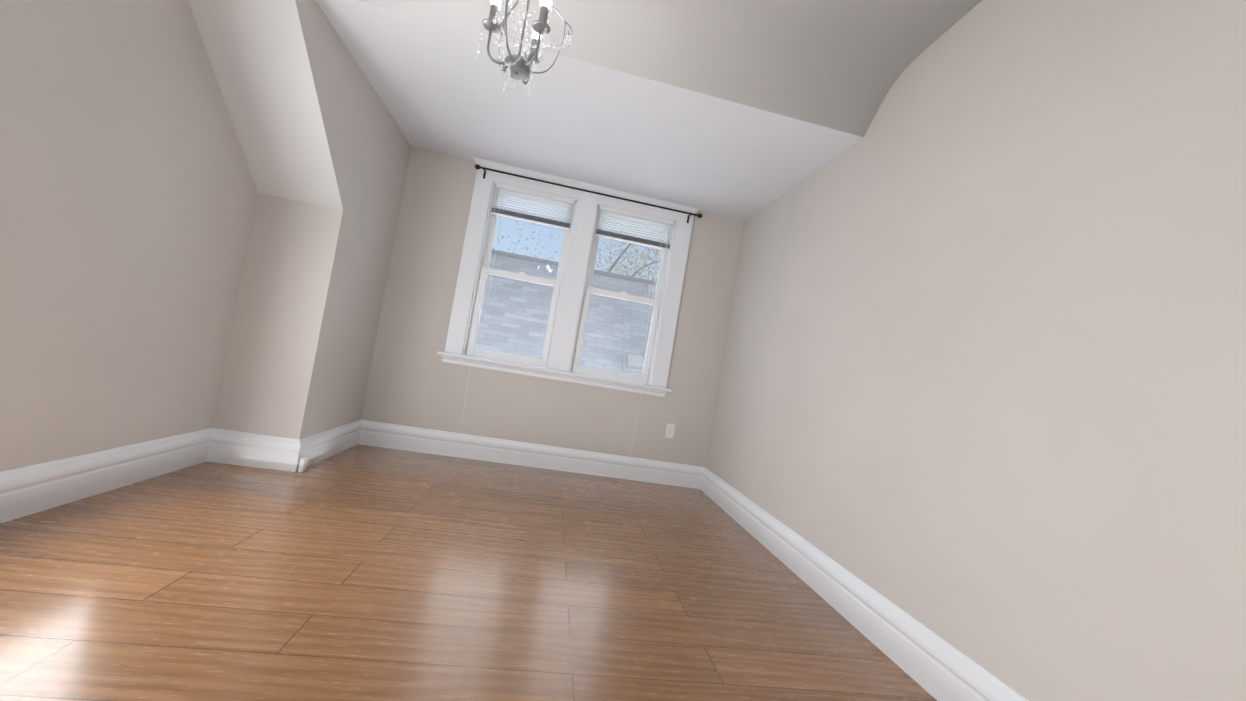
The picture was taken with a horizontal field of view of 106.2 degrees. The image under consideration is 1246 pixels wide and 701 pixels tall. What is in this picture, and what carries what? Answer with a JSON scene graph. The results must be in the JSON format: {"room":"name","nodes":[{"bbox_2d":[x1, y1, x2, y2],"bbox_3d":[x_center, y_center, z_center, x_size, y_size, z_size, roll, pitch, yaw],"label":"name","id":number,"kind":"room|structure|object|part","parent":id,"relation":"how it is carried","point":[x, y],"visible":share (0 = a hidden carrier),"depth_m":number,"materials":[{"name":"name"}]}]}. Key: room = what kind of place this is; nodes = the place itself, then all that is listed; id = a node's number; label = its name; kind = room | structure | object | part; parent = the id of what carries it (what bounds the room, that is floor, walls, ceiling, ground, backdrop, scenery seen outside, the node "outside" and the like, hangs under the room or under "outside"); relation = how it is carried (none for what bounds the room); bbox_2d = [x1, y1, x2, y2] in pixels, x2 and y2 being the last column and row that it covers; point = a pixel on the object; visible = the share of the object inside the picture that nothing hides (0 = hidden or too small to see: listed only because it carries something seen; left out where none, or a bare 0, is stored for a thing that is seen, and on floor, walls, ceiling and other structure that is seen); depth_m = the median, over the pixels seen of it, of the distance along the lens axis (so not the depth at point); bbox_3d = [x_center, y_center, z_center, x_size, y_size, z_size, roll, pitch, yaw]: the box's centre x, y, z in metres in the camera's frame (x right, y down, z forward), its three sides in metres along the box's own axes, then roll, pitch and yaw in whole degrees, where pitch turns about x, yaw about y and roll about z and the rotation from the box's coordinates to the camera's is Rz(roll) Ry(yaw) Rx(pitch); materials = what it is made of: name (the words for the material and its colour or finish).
{"room":"empty bedroom","nodes":[
{"label":"empty bedroom","id":0,"kind":"room"},
{"bbox_2d":[0,0,257,471],"bbox_3d":[-1.884,-0.824,0.703,0.220,2.800,3.950,10,-2,-8],"label":"wall","id":1,"kind":"structure","parent":0,"point":[128,194],"depth_m":1.83,"materials":[{"name":"beige paint"}]},
{"bbox_2d":[0,428,215,523],"bbox_3d":[-1.990,0.490,0.744,0.026,0.178,3.700,10,-2,-8],"label":"baseboard","id":2,"kind":"structure","parent":1,"relation":"attached to","point":[27,490],"depth_m":1.91,"materials":[{"name":"white paint"}]},
{"bbox_2d":[188,0,410,438],"bbox_3d":[-1.841,-0.656,2.459,0.470,2.620,2.087,10,-2,-8],"label":"wall","id":3,"kind":"structure","parent":0,"point":[325,144],"depth_m":2.63,"materials":[{"name":"beige paint"}]},
{"bbox_2d":[208,429,291,470],"bbox_3d":[-2.058,0.551,2.591,0.390,0.178,0.026,10,-2,-8],"label":"baseboard","id":4,"kind":"structure","parent":3,"relation":"attached to","point":[228,446],"depth_m":2.58,"materials":[{"name":"white paint"}]},
{"bbox_2d":[288,420,363,471],"bbox_3d":[-1.884,0.597,3.022,0.030,0.178,0.826,10,-2,-8],"label":"baseboard","id":5,"kind":"structure","parent":3,"relation":"attached to","point":[307,451],"depth_m":2.90,"materials":[{"name":"white paint"}]},
{"bbox_2d":[0,444,936,700],"bbox_3d":[-0.565,0.903,1.384,3.570,0.120,4.950,10,-2,-8],"label":"floor","id":6,"kind":"structure","parent":0,"point":[358,572],"depth_m":1.59,"materials":[{"name":"wood"}]},
{"bbox_2d":[360,146,743,466],"bbox_3d":[-0.501,-0.472,3.816,3.200,2.800,0.200,10,-2,-8],"label":"wall","id":7,"kind":"structure","parent":0,"point":[414,380],"depth_m":3.63,"materials":[{"name":"beige paint"}]},
{"bbox_2d":[360,420,699,488],"bbox_3d":[-0.664,0.825,3.658,2.670,0.178,0.027,10,-2,-8],"label":"baseboard","id":8,"kind":"structure","parent":7,"relation":"attached to","point":[377,434],"depth_m":3.64,"materials":[{"name":"white paint"}]},
{"bbox_2d":[437,157,702,465],"bbox_3d":[-0.443,-0.248,3.787,1.854,2.177,0.328,10,-2,-8],"label":"window","id":9,"kind":"structure","parent":7,"relation":"in","point":[589,207],"depth_m":3.73,"materials":[{"name":"white paint"}]},
{"bbox_3d":[-0.246,-1.227,3.704,1.824,0.080,0.077,10,-2,-8],"label":"curtain rod","id":10,"kind":"part","parent":9,"relation":"part of","materials":[{"name":"brown metal"}]},
{"bbox_2d":[665,423,674,437],"bbox_3d":[0.385,0.658,3.828,0.070,0.115,0.008,10,-2,-8],"label":"duplex electrical outlet","id":11,"kind":"object","parent":7,"relation":"attached to","point":[670,428],"visible":1,"depth_m":3.83,"materials":[{"name":"white plastic"}]},
{"bbox_2d":[316,0,981,220],"bbox_3d":[-0.141,-1.649,1.485,3.570,0.542,4.950,10,-2,-8],"label":"ceiling","id":12,"kind":"structure","parent":0,"point":[742,110],"depth_m":2.35,"materials":[{"name":"white paint"}]},
{"bbox_2d":[476,0,572,95],"bbox_3d":[-0.278,-1.240,1.537,0.288,0.783,0.280,10,-2,-8],"label":"chandelier","id":13,"kind":"object","parent":12,"relation":"hanging from","point":[518,66],"visible":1,"depth_m":1.52,"materials":[{"name":"silver metal"}]},
{"bbox_2d":[705,0,1245,700],"bbox_3d":[1.317,-0.253,1.685,0.200,2.800,4.950,10,-2,-8],"label":"wall","id":14,"kind":"structure","parent":0,"point":[981,394],"depth_m":1.39,"materials":[{"name":"beige paint"}]},
{"bbox_2d":[700,467,1028,700],"bbox_3d":[0.992,1.020,1.618,0.026,0.178,4.550,10,-2,-8],"label":"baseboard","id":15,"kind":"structure","parent":14,"relation":"attached to","point":[932,664],"depth_m":1.80,"materials":[{"name":"white paint"}]},
{"label":"outside","id":16,"kind":"structure","parent":0,"visible":0},
{"bbox_2d":[494,220,604,267],"bbox_3d":[-5.460,0.290,17.747,9.914,12.782,11.303,10,-2,-8],"label":"tree","id":17,"kind":"object","parent":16,"point":[528,247],"depth_m":19.09,"materials":[{"name":"brown plant"}]},
{"bbox_2d":[475,249,656,374],"bbox_3d":[-3.994,2.171,9.723,11.330,8.905,10.600,10,-2,-8],"label":"neighboring building","id":18,"kind":"structure","parent":16,"point":[503,315],"depth_m":8.86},
{"bbox_2d":[623,354,643,373],"bbox_3d":[0.190,0.226,8.219,0.380,0.323,0.323,10,-2,-8],"label":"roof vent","id":19,"kind":"object","parent":18,"relation":"on","point":[632,369],"depth_m":8.11,"materials":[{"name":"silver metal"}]},
{"bbox_2d":[644,284,655,298],"bbox_3d":[0.644,-1.268,10.132,0.380,0.323,0.323,10,-2,-8],"label":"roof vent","id":20,"kind":"object","parent":18,"relation":"on","point":[647,289],"depth_m":10.02,"materials":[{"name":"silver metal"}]},
{"bbox_2d":[547,223,663,279],"bbox_3d":[-1.823,0.232,17.494,12.622,14.064,9.321,10,-2,-8],"label":"tree","id":21,"kind":"object","parent":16,"point":[629,262],"depth_m":17.57,"materials":[{"name":"brown plant"}]},
{"bbox_2d":[621,225,657,280],"bbox_3d":[4.435,1.876,11.382,10.000,12.392,9.528,10,-2,-8],"label":"tree","id":22,"kind":"object","parent":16,"point":[648,256],"depth_m":12.15,"materials":[{"name":"brown plant"}]}
]}

